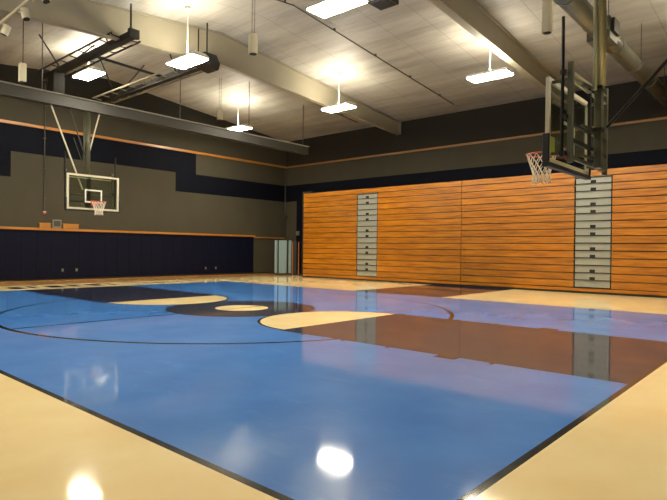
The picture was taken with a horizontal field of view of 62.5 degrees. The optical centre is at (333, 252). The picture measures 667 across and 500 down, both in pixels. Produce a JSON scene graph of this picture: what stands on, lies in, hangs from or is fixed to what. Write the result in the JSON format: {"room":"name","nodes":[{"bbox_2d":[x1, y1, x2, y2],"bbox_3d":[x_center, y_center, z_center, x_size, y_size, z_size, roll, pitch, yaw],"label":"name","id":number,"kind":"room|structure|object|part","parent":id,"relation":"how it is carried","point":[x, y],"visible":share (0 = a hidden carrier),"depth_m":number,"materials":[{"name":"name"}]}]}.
{"room":"sports hall","nodes":[
{"label":"sports hall","id":0,"kind":"room"},
{"bbox_2d":[0,64,285,279],"bbox_3d":[-11.665,-3.533,25.401,0.200,9.520,25.800,1,0,41],"label":"wall","id":1,"kind":"structure","parent":0,"point":[161,190],"depth_m":27.41,"materials":[{"name":"paint"}]},
{"bbox_2d":[0,229,5,279],"bbox_3d":[-13.916,0.091,22.721,0.060,2.110,0.606,1,0,41],"label":"pad","id":2,"kind":"object","parent":1,"relation":"attached to","point":[2,231],"visible":1,"depth_m":22.85,"materials":[{"name":"blue plastic"}]},
{"bbox_2d":[5,229,21,279],"bbox_3d":[-13.512,0.093,23.179,0.060,2.110,0.606,1,0,41],"label":"pad","id":3,"kind":"object","parent":1,"relation":"attached to","point":[13,237],"visible":1,"depth_m":23.15,"materials":[{"name":"blue plastic"}]},
{"bbox_2d":[21,230,36,278],"bbox_3d":[-13.108,0.095,23.636,0.060,2.110,0.606,1,0,41],"label":"pad","id":4,"kind":"object","parent":1,"relation":"attached to","point":[29,237],"visible":1,"depth_m":23.61,"materials":[{"name":"blue plastic"}]},
{"bbox_2d":[36,230,51,278],"bbox_3d":[-12.704,0.098,24.093,0.060,2.110,0.606,1,0,41],"label":"pad","id":5,"kind":"object","parent":1,"relation":"attached to","point":[43,237],"visible":1,"depth_m":24.06,"materials":[{"name":"blue plastic"}]},
{"bbox_2d":[42,84,46,209],"bbox_3d":[-12.649,-4.612,24.033,0.110,5.530,0.100,1,0,41],"label":"conduit","id":6,"kind":"object","parent":1,"relation":"attached to","point":[44,106],"visible":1,"depth_m":24.00,"materials":[{"name":"black metal"}]},
{"bbox_2d":[51,231,65,277],"bbox_3d":[-12.300,0.100,24.550,0.060,2.110,0.606,1,0,41],"label":"pad","id":7,"kind":"object","parent":1,"relation":"attached to","point":[58,240],"visible":1,"depth_m":24.52,"materials":[{"name":"blue plastic"}]},
{"bbox_2d":[65,231,78,277],"bbox_3d":[-11.897,0.102,25.007,0.060,2.110,0.606,1,0,41],"label":"pad","id":8,"kind":"object","parent":1,"relation":"attached to","point":[72,237],"visible":1,"depth_m":24.98,"materials":[{"name":"blue plastic"}]},
{"bbox_2d":[79,232,92,277],"bbox_3d":[-11.493,0.104,25.464,0.060,2.110,0.606,1,0,41],"label":"pad","id":9,"kind":"object","parent":1,"relation":"attached to","point":[85,238],"visible":1,"depth_m":25.43,"materials":[{"name":"blue plastic"}]},
{"bbox_2d":[92,232,104,276],"bbox_3d":[-11.089,0.106,25.922,0.060,2.110,0.606,1,0,41],"label":"pad","id":10,"kind":"object","parent":1,"relation":"attached to","point":[98,239],"visible":1,"depth_m":25.89,"materials":[{"name":"blue fabric"}]},
{"bbox_2d":[105,232,117,276],"bbox_3d":[-10.685,0.108,26.379,0.060,2.110,0.606,1,0,41],"label":"pad","id":11,"kind":"object","parent":1,"relation":"attached to","point":[110,238],"visible":1,"depth_m":26.34,"materials":[{"name":"blue fabric"}]},
{"bbox_2d":[117,233,128,275],"bbox_3d":[-10.281,0.111,26.836,0.060,2.110,0.606,1,0,41],"label":"pad","id":12,"kind":"object","parent":1,"relation":"attached to","point":[122,238],"visible":1,"depth_m":26.81,"materials":[{"name":"blue fabric"}]},
{"bbox_2d":[0,226,254,236],"bbox_3d":[-12.427,-1.016,24.327,0.140,0.100,23.200,1,0,41],"label":"trim","id":13,"kind":"structure","parent":1,"relation":"attached to","point":[1,227],"depth_m":26.46,"materials":[{"name":"brown wood"}]},
{"bbox_2d":[39,222,50,227],"bbox_3d":[-12.655,-1.187,24.062,0.125,0.220,0.500,1,0,41],"label":"wooden box","id":14,"kind":"object","parent":13,"relation":"on","point":[41,225],"visible":1,"depth_m":24.00,"materials":[{"name":"orange wood"}]},
{"bbox_2d":[51,219,61,227],"bbox_3d":[-12.321,-1.262,24.428,0.139,0.385,0.390,1,0,41],"label":"control box","id":15,"kind":"object","parent":13,"relation":"on","point":[54,223],"visible":1,"depth_m":24.34,"materials":[{"name":"grey plastic"}]},
{"bbox_3d":[-12.272,-1.274,24.385,0.008,0.240,0.290,1,0,41],"label":"panel","id":16,"kind":"part","parent":15,"relation":"part of","materials":[{"name":"grey paint"}]},
{"bbox_2d":[62,223,78,228],"bbox_3d":[-11.920,-1.183,24.894,0.125,0.220,0.720,1,0,41],"label":"wooden box","id":17,"kind":"object","parent":13,"relation":"on","point":[65,226],"visible":1,"depth_m":24.84,"materials":[{"name":"orange wood"}]},
{"bbox_2d":[129,233,140,275],"bbox_3d":[-9.877,0.113,27.293,0.060,2.110,0.606,1,0,41],"label":"pad","id":18,"kind":"object","parent":1,"relation":"attached to","point":[134,238],"visible":1,"depth_m":27.26,"materials":[{"name":"blue plastic"}]},
{"bbox_2d":[0,272,273,281],"bbox_3d":[-11.636,1.198,25.352,0.020,0.060,25.800,1,0,41],"label":"baseboard","id":19,"kind":"structure","parent":1,"relation":"attached to","point":[248,272],"depth_m":26.88,"materials":[{"name":"brown wood"}]},
{"bbox_2d":[0,119,285,167],"bbox_3d":[-11.550,-5.451,25.308,0.050,0.120,25.800,1,0,41],"label":"trim","id":20,"kind":"structure","parent":1,"relation":"attached to","point":[1,120],"depth_m":27.15,"materials":[{"name":"brown wood"}]},
{"bbox_2d":[140,234,151,275],"bbox_3d":[-9.473,0.115,27.750,0.060,2.110,0.606,1,0,41],"label":"pad","id":21,"kind":"object","parent":1,"relation":"attached to","point":[146,239],"visible":1,"depth_m":27.74,"materials":[{"name":"blue plastic"}]},
{"bbox_2d":[152,234,162,274],"bbox_3d":[-9.070,0.117,28.207,0.060,2.110,0.606,1,0,41],"label":"pad","id":22,"kind":"object","parent":1,"relation":"attached to","point":[157,239],"visible":1,"depth_m":28.19,"materials":[{"name":"blue fabric"}]},
{"bbox_2d":[162,234,172,274],"bbox_3d":[-8.666,0.119,28.665,0.060,2.110,0.606,1,0,41],"label":"pad","id":23,"kind":"object","parent":1,"relation":"attached to","point":[167,252],"visible":1,"depth_m":28.64,"materials":[{"name":"blue fabric"}]},
{"bbox_2d":[173,235,182,274],"bbox_3d":[-8.262,0.121,29.122,0.060,2.110,0.606,1,0,41],"label":"pad","id":24,"kind":"object","parent":1,"relation":"attached to","point":[177,239],"visible":1,"depth_m":29.09,"materials":[{"name":"fabric"}]},
{"bbox_2d":[183,235,192,273],"bbox_3d":[-7.858,0.123,29.579,0.060,2.110,0.606,1,0,41],"label":"pad","id":25,"kind":"object","parent":1,"relation":"attached to","point":[187,239],"visible":1,"depth_m":29.55,"materials":[{"name":"blue fabric"}]},
{"bbox_2d":[192,235,201,273],"bbox_3d":[-7.454,0.126,30.036,0.060,2.110,0.606,1,0,41],"label":"pad","id":26,"kind":"object","parent":1,"relation":"attached to","point":[197,239],"visible":1,"depth_m":30.01,"materials":[{"name":"blue plastic"}]},
{"bbox_2d":[202,236,210,273],"bbox_3d":[-7.050,0.128,30.493,0.060,2.110,0.606,1,0,41],"label":"pad","id":27,"kind":"object","parent":1,"relation":"attached to","point":[206,240],"visible":1,"depth_m":30.45,"materials":[{"name":"blue plastic"}]},
{"bbox_2d":[211,236,219,273],"bbox_3d":[-6.646,0.130,30.950,0.060,2.110,0.606,1,0,41],"label":"pad","id":28,"kind":"object","parent":1,"relation":"attached to","point":[215,240],"visible":1,"depth_m":30.91,"materials":[{"name":"blue plastic"}]},
{"bbox_2d":[220,236,228,272],"bbox_3d":[-6.242,0.132,31.407,0.060,2.110,0.606,1,0,41],"label":"pad","id":29,"kind":"object","parent":1,"relation":"attached to","point":[224,240],"visible":1,"depth_m":31.38,"materials":[{"name":"blue plastic"}]},
{"bbox_2d":[245,237,253,271],"bbox_3d":[-5.031,0.139,32.779,0.060,2.110,0.606,1,0,41],"label":"pad","id":30,"kind":"object","parent":1,"relation":"attached to","point":[249,240],"visible":1,"depth_m":32.75,"materials":[{"name":"blue fabric"}]},
{"bbox_2d":[254,237,283,238],"bbox_3d":[-3.937,-0.896,34.006,0.050,0.070,2.550,1,0,41],"label":"trim","id":31,"kind":"structure","parent":1,"relation":"attached to","point":[254,237],"depth_m":34.07,"materials":[{"name":"brown wood"}]},
{"bbox_2d":[0,273,666,499],"bbox_3d":[-0.667,1.501,15.660,29.700,0.200,26.200,1,0,41],"label":"floor","id":32,"kind":"structure","parent":0,"point":[251,386],"depth_m":5.75,"materials":[{"name":"blue wood"}]},
{"bbox_2d":[274,240,291,274],"bbox_3d":[-2.825,0.305,31.276,1.040,1.978,0.320,1,0,0],"label":"table","id":33,"kind":"object","parent":32,"relation":"on","point":[282,265],"visible":0.98,"depth_m":31.15,"materials":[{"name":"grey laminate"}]},
{"bbox_3d":[-3.264,0.241,31.215,0.160,1.860,0.120,1,0,0],"label":"table panel","id":34,"kind":"part","parent":33,"relation":"part of","materials":[{"name":"blue laminate"}]},
{"bbox_3d":[-2.879,0.246,31.141,0.450,1.860,0.050,1,0,0],"label":"table panel","id":35,"kind":"part","parent":33,"relation":"part of","materials":[{"name":"grey laminate"}]},
{"bbox_3d":[-2.825,0.336,31.276,1.040,1.740,0.060,1,0,0],"label":"frame","id":36,"kind":"part","parent":33,"relation":"part of","materials":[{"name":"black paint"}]},
{"bbox_3d":[-2.479,0.250,31.216,0.150,1.860,0.120,1,0,0],"label":"table panel","id":37,"kind":"part","parent":33,"relation":"part of","materials":[{"name":"grey laminate"}]},
{"bbox_2d":[292,242,292,274],"bbox_3d":[-2.325,0.353,31.088,0.090,1.900,0.090,1,0,41],"label":"pole","id":38,"kind":"object","parent":32,"relation":"on","point":[292,242],"visible":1,"depth_m":31.06,"materials":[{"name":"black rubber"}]},
{"bbox_2d":[294,241,296,274],"bbox_3d":[-2.173,0.333,31.274,0.150,1.938,0.320,1,0,0],"label":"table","id":39,"kind":"object","parent":32,"relation":"on","point":[295,242],"visible":0.96,"depth_m":31.18,"materials":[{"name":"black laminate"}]},
{"bbox_2d":[298,242,298,274],"bbox_3d":[-1.987,0.356,31.243,0.090,1.900,0.090,1,0,41],"label":"pole","id":40,"kind":"object","parent":32,"relation":"on","point":[298,242],"visible":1,"depth_m":31.22,"materials":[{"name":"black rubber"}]},
{"bbox_2d":[302,181,465,285],"bbox_3d":[2.331,-0.898,26.827,9.430,4.550,1.510,1,0,41],"label":"bleachers","id":41,"kind":"object","parent":32,"relation":"on","point":[407,233],"visible":0.94,"depth_m":25.74,"materials":[{"name":"orange wood"}]},
{"bbox_3d":[-1.155,-0.953,29.927,0.100,4.550,1.480,1,0,41],"label":"panel","id":42,"kind":"part","parent":41,"relation":"part of","materials":[{"name":"orange wood"}]},
{"bbox_2d":[461,164,666,297],"bbox_3d":[9.374,-0.733,20.604,9.330,4.443,1.510,1,0,41],"label":"bleachers","id":43,"kind":"object","parent":32,"relation":"on","point":[605,235],"visible":0.98,"depth_m":20.28,"materials":[{"name":"orange wood"}]},
{"bbox_2d":[0,0,666,141],"bbox_3d":[-0.566,-7.514,15.613,29.700,1.767,26.200,1,0,41],"label":"ceiling","id":44,"kind":"structure","parent":0,"point":[417,38],"depth_m":20.97,"materials":[{"name":"white wood"}]},
{"bbox_2d":[0,0,29,23],"bbox_3d":[-8.351,-6.783,14.216,6.501,1.271,0.101,1,0,42],"label":"track","id":45,"kind":"object","parent":44,"relation":"hanging from","point":[25,1],"visible":1,"depth_m":14.02,"materials":[{"name":"beige metal"}]},
{"bbox_2d":[0,23,10,36],"bbox_3d":[-8.857,-6.001,14.836,0.281,0.324,0.197,1,0,-9],"label":"spotlight","id":46,"kind":"object","parent":45,"relation":"attached to","point":[5,29],"visible":1,"depth_m":14.76,"materials":[{"name":"beige paint"}]},
{"bbox_2d":[18,7,30,20],"bbox_3d":[-7.907,-6.102,14.082,0.266,0.316,0.213,1,0,0],"label":"spotlight","id":47,"kind":"object","parent":45,"relation":"attached to","point":[24,11],"visible":0.98,"depth_m":14.01,"materials":[{"name":"beige paint"}]},
{"bbox_2d":[32,0,50,3],"bbox_3d":[-7.207,-6.295,13.547,0.412,0.370,0.227,1,0,-20],"label":"spotlight","id":48,"kind":"object","parent":45,"relation":"attached to","point":[43,1],"visible":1,"depth_m":13.55,"materials":[{"name":"beige paint"}]},
{"bbox_2d":[18,20,26,82],"bbox_3d":[-9.294,-6.315,16.420,0.180,2.466,0.180,1,0,41],"label":"box","id":49,"kind":"object","parent":44,"relation":"hanging from","point":[22,67],"visible":0.99,"depth_m":16.39,"materials":[{"name":"beige paint"}]},
{"bbox_3d":[-9.276,-6.598,16.419,0.024,1.898,0.021,1,0,41],"label":"cord","id":50,"kind":"part","parent":49,"relation":"part of","materials":[{"name":"grey paint"}]},
{"bbox_2d":[35,3,140,93],"bbox_3d":[-8.753,-6.947,19.309,6.950,1.976,2.040,1,0,41],"label":"frame","id":51,"kind":"object","parent":44,"relation":"hanging from","point":[56,77],"visible":0.97,"depth_m":19.20,"materials":[{"name":"paint"}]},
{"bbox_3d":[-9.129,-6.841,18.999,6.000,0.065,0.065,1,0,41],"label":"rail","id":52,"kind":"part","parent":51,"relation":"part of","materials":[{"name":"metal"}]},
{"bbox_3d":[-8.493,-6.838,19.718,6.000,0.065,0.065,1,0,41],"label":"rail","id":53,"kind":"part","parent":51,"relation":"part of","materials":[{"name":"metal"}]},
{"bbox_2d":[72,48,105,80],"bbox_3d":[-9.533,-7.427,21.400,1.440,1.068,0.660,1,0,41],"label":"pendant lamp","id":54,"kind":"object","parent":44,"relation":"hanging from","point":[89,73],"visible":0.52,"depth_m":21.18,"materials":[{"name":"white glass"}]},
{"bbox_2d":[92,29,202,102],"bbox_3d":[-7.615,-7.406,22.175,7.850,1.630,2.046,1,0,41],"label":"frame","id":55,"kind":"object","parent":44,"relation":"hanging from","point":[176,74],"visible":0.8,"depth_m":21.89,"materials":[{"name":"paint"}]},
{"bbox_2d":[83,51,160,76],"bbox_3d":[-7.700,-6.910,20.312,0.092,0.187,3.103,1,0,41],"label":"pipe","id":56,"kind":"object","parent":55,"relation":"attached to","point":[107,60],"visible":0.54,"depth_m":20.39,"materials":[{"name":"metal"}]},
{"bbox_3d":[-7.997,-6.744,21.868,6.900,0.065,0.065,1,0,41],"label":"rail","id":57,"kind":"part","parent":55,"relation":"part of","materials":[{"name":"black metal"}]},
{"bbox_3d":[-7.361,-6.740,22.587,6.900,0.065,0.065,1,0,41],"label":"rail","id":58,"kind":"part","parent":55,"relation":"part of","materials":[{"name":"black metal"}]},
{"bbox_2d":[0,23,308,154],"bbox_3d":[-8.480,-6.598,19.812,0.340,3.200,21.580,1,0,41],"label":"support beam","id":59,"kind":"structure","parent":44,"relation":"hanging from","point":[7,89],"depth_m":20.77,"materials":[{"name":"grey metal"}]},
{"bbox_3d":[-9.745,-6.548,18.381,0.030,2.266,0.030,1,0,41],"label":"hanger rod","id":60,"kind":"part","parent":59,"relation":"part of","materials":[{"name":"grey paint"}]},
{"bbox_2d":[50,105,119,214],"bbox_3d":[-8.470,-3.148,19.105,1.186,3.711,2.263,1,0,41],"label":"basketball hoop","id":61,"kind":"object","parent":59,"relation":"hanging from","point":[86,147],"visible":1,"depth_m":19.45,"materials":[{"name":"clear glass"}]},
{"bbox_3d":[-9.160,-2.500,18.739,0.048,1.920,0.046,1,0,41],"label":"height rod","id":62,"kind":"part","parent":61,"relation":"part of","materials":[{"name":"black paint"}]},
{"bbox_3d":[-8.650,-2.123,19.474,0.040,1.210,0.060,1,0,41],"label":"post","id":63,"kind":"part","parent":61,"relation":"part of","materials":[{"name":"metal"}]},
{"bbox_3d":[-8.425,-2.090,19.276,0.050,1.210,1.840,1,0,41],"label":"border frame","id":64,"kind":"part","parent":61,"relation":"part of","materials":[{"name":"beige paint"}]},
{"bbox_3d":[-7.981,-2.494,20.073,0.048,1.920,0.046,1,0,41],"label":"height rod","id":65,"kind":"part","parent":61,"relation":"part of","materials":[{"name":"black paint"}]},
{"bbox_3d":[-6.234,-6.791,22.352,0.030,2.790,0.030,1,0,41],"label":"hanger rod","id":66,"kind":"part","parent":59,"relation":"part of","materials":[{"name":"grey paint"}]},
{"bbox_2d":[166,6,208,68],"bbox_3d":[-4.703,-7.025,17.691,1.440,1.811,0.660,1,0,41],"label":"pendant lamp","id":67,"kind":"object","parent":44,"relation":"hanging from","point":[192,58],"visible":1,"depth_m":17.60,"materials":[{"name":"white metal"}]},
{"bbox_3d":[-4.702,-7.103,17.691,0.041,1.616,0.041,1,0,41],"label":"rod","id":68,"kind":"part","parent":67,"relation":"part of","materials":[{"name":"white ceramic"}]},
{"bbox_2d":[0,0,400,134],"bbox_3d":[-5.029,-7.156,19.555,0.260,1.995,25.760,1,0,41],"label":"rafter","id":69,"kind":"object","parent":44,"relation":"attached to","point":[90,17],"visible":0.8,"depth_m":19.36,"materials":[{"name":"beige paint"}]},
{"bbox_2d":[195,23,219,73],"bbox_3d":[-4.428,-7.231,19.328,0.640,1.654,0.656,1,0,41],"label":"loudspeaker","id":70,"kind":"object","parent":44,"relation":"hanging from","point":[212,64],"visible":0.79,"depth_m":19.23,"materials":[{"name":"black paint"}]},
{"bbox_2d":[207,54,216,64],"bbox_3d":[-4.236,-6.707,19.085,0.018,0.300,0.410,1,0,41],"label":"grille","id":71,"kind":"object","parent":70,"relation":"attached to","point":[212,60],"depth_m":19.10,"materials":[{"name":"black metal"}]},
{"bbox_2d":[217,77,222,120],"bbox_3d":[-5.134,-6.957,24.877,0.260,1.932,0.260,1,0,41],"label":"canister","id":72,"kind":"object","parent":44,"relation":"hanging from","point":[219,110],"visible":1,"depth_m":24.79,"materials":[{"name":"beige paint"}]},
{"bbox_2d":[226,99,251,130],"bbox_3d":[-4.801,-6.944,27.626,1.440,1.542,0.660,1,0,41],"label":"pendant lamp","id":73,"kind":"object","parent":44,"relation":"hanging from","point":[242,127],"visible":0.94,"depth_m":27.36,"materials":[{"name":"white metal"}]},
{"bbox_2d":[248,0,257,55],"bbox_3d":[-2.392,-6.929,16.397,0.270,2.024,0.270,1,0,41],"label":"canister","id":74,"kind":"object","parent":44,"relation":"hanging from","point":[253,37],"visible":1,"depth_m":16.30,"materials":[{"name":"beige paint"}]},
{"bbox_2d":[312,102,357,122],"bbox_3d":[-5.654,-7.581,21.710,0.060,1.140,21.004,1,0,41],"label":"pipe","id":75,"kind":"object","parent":44,"relation":"attached to","point":[312,102],"visible":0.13,"depth_m":28.59,"materials":[{"name":"black metal"}]},
{"bbox_2d":[306,0,367,17],"bbox_3d":[0.090,-6.952,13.496,1.440,1.814,0.660,1,0,41],"label":"pendant lamp","id":76,"kind":"object","parent":44,"relation":"hanging from","point":[323,8],"visible":1,"depth_m":13.52,"materials":[{"name":"white glass"}]},
{"bbox_2d":[321,72,356,112],"bbox_3d":[0.226,-6.860,23.318,1.440,1.532,0.660,1,0,41],"label":"pendant lamp","id":77,"kind":"object","parent":44,"relation":"hanging from","point":[345,105],"visible":1,"depth_m":23.24,"materials":[{"name":"white metal"}]},
{"bbox_2d":[277,0,453,104],"bbox_3d":[-1.308,-7.512,17.870,0.060,1.140,21.004,1,0,41],"label":"pipe","id":78,"kind":"object","parent":44,"relation":"attached to","point":[284,1],"visible":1,"depth_m":20.36,"materials":[{"name":"metal"}]},
{"bbox_2d":[367,0,398,10],"bbox_3d":[1.295,-7.243,14.402,0.600,1.475,0.650,1,0,41],"label":"loudspeaker","id":79,"kind":"object","parent":44,"relation":"hanging from","point":[379,4],"visible":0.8,"depth_m":14.38,"materials":[{"name":"black paint"}]},
{"bbox_2d":[466,49,513,82],"bbox_3d":[5.369,-6.776,18.840,1.440,1.527,0.660,1,0,41],"label":"pendant lamp","id":80,"kind":"object","parent":44,"relation":"hanging from","point":[505,71],"visible":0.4,"depth_m":18.76,"materials":[{"name":"white metal"}]},
{"bbox_3d":[5.370,-6.854,18.840,0.041,1.332,0.041,1,0,41],"label":"rod","id":81,"kind":"part","parent":80,"relation":"part of","materials":[{"name":"white metal"}]},
{"bbox_2d":[429,0,566,108],"bbox_3d":[1.490,-7.032,13.795,0.260,2.036,25.760,1,0,41],"label":"rafter","id":82,"kind":"object","parent":44,"relation":"attached to","point":[469,14],"visible":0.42,"depth_m":18.25,"materials":[{"name":"beige paint"}]},
{"bbox_2d":[542,0,552,34],"bbox_3d":[5.683,-6.811,14.573,0.260,1.990,0.260,1,0,41],"label":"canister","id":83,"kind":"object","parent":44,"relation":"hanging from","point":[547,5],"visible":1,"depth_m":14.47,"materials":[{"name":"beige paint"}]},
{"bbox_2d":[526,0,666,183],"bbox_3d":[4.992,-4.337,7.366,4.806,6.513,1.940,1,0,41],"label":"basketball hoop","id":84,"kind":"object","parent":44,"relation":"hanging from","point":[601,125],"visible":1,"depth_m":8.14,"materials":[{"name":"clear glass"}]},
{"bbox_3d":[3.243,-2.445,7.835,0.233,0.040,0.040,1,0,41],"label":"glass mount","id":85,"kind":"part","parent":84,"relation":"part of","materials":[{"name":"grey metal"}]},
{"bbox_3d":[3.224,-2.329,7.731,0.048,1.970,0.046,1,0,41],"label":"height rod","id":86,"kind":"part","parent":84,"relation":"part of","materials":[{"name":"black paint"}]},
{"bbox_3d":[3.659,-1.898,8.533,0.050,1.210,1.840,1,0,41],"label":"border frame","id":87,"kind":"part","parent":84,"relation":"part of","materials":[{"name":"beige paint"}]},
{"bbox_3d":[3.747,-1.840,8.101,0.374,0.035,0.035,0,0,-40],"label":"support arm","id":88,"kind":"part","parent":84,"relation":"part of","materials":[{"name":"grey metal"}]},
{"bbox_3d":[3.753,-2.450,8.098,0.374,0.035,0.035,0,0,-40],"label":"support arm","id":89,"kind":"part","parent":84,"relation":"part of","materials":[{"name":"grey metal"}]},
{"bbox_3d":[3.742,-1.410,8.103,0.374,0.035,0.035,0,0,-40],"label":"support arm","id":90,"kind":"part","parent":84,"relation":"part of","materials":[{"name":"grey metal"}]},
{"bbox_3d":[3.884,-1.925,8.334,0.040,1.210,0.060,1,0,41],"label":"post","id":91,"kind":"part","parent":84,"relation":"part of","materials":[{"name":"metal"}]},
{"bbox_2d":[553,0,666,108],"bbox_3d":[7.873,-6.670,15.226,0.640,2.457,15.200,1,0,41],"label":"duct","id":92,"kind":"object","parent":44,"relation":"hanging from","point":[581,12],"visible":0.82,"depth_m":14.86,"materials":[{"name":"metal"}]},
{"bbox_2d":[611,17,619,36],"bbox_3d":[7.245,-5.792,14.109,0.080,0.340,0.500,1,0,41],"label":"register","id":93,"kind":"object","parent":92,"relation":"attached to","point":[615,24],"depth_m":14.03,"materials":[{"name":"paint"}]},
{"bbox_2d":[285,76,666,272],"bbox_3d":[7.988,-2.702,25.381,29.300,8.300,0.200,1,0,41],"label":"wall","id":94,"kind":"structure","parent":0,"point":[644,143],"depth_m":26.76,"materials":[{"name":"black paint"}]},
{"bbox_2d":[283,170,286,239],"bbox_3d":[-3.057,-1.975,34.861,0.170,6.500,0.190,1,0,41],"label":"conduit","id":95,"kind":"object","parent":94,"relation":"attached to","point":[284,217],"visible":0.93,"depth_m":34.83,"materials":[{"name":"grey metal"}]},
{"bbox_2d":[286,116,666,167],"bbox_3d":[7.952,-5.222,25.257,29.250,0.100,0.050,1,0,41],"label":"trim","id":96,"kind":"structure","parent":94,"relation":"attached to","point":[659,118],"depth_m":26.43,"materials":[{"name":"brown wood"}]}
]}

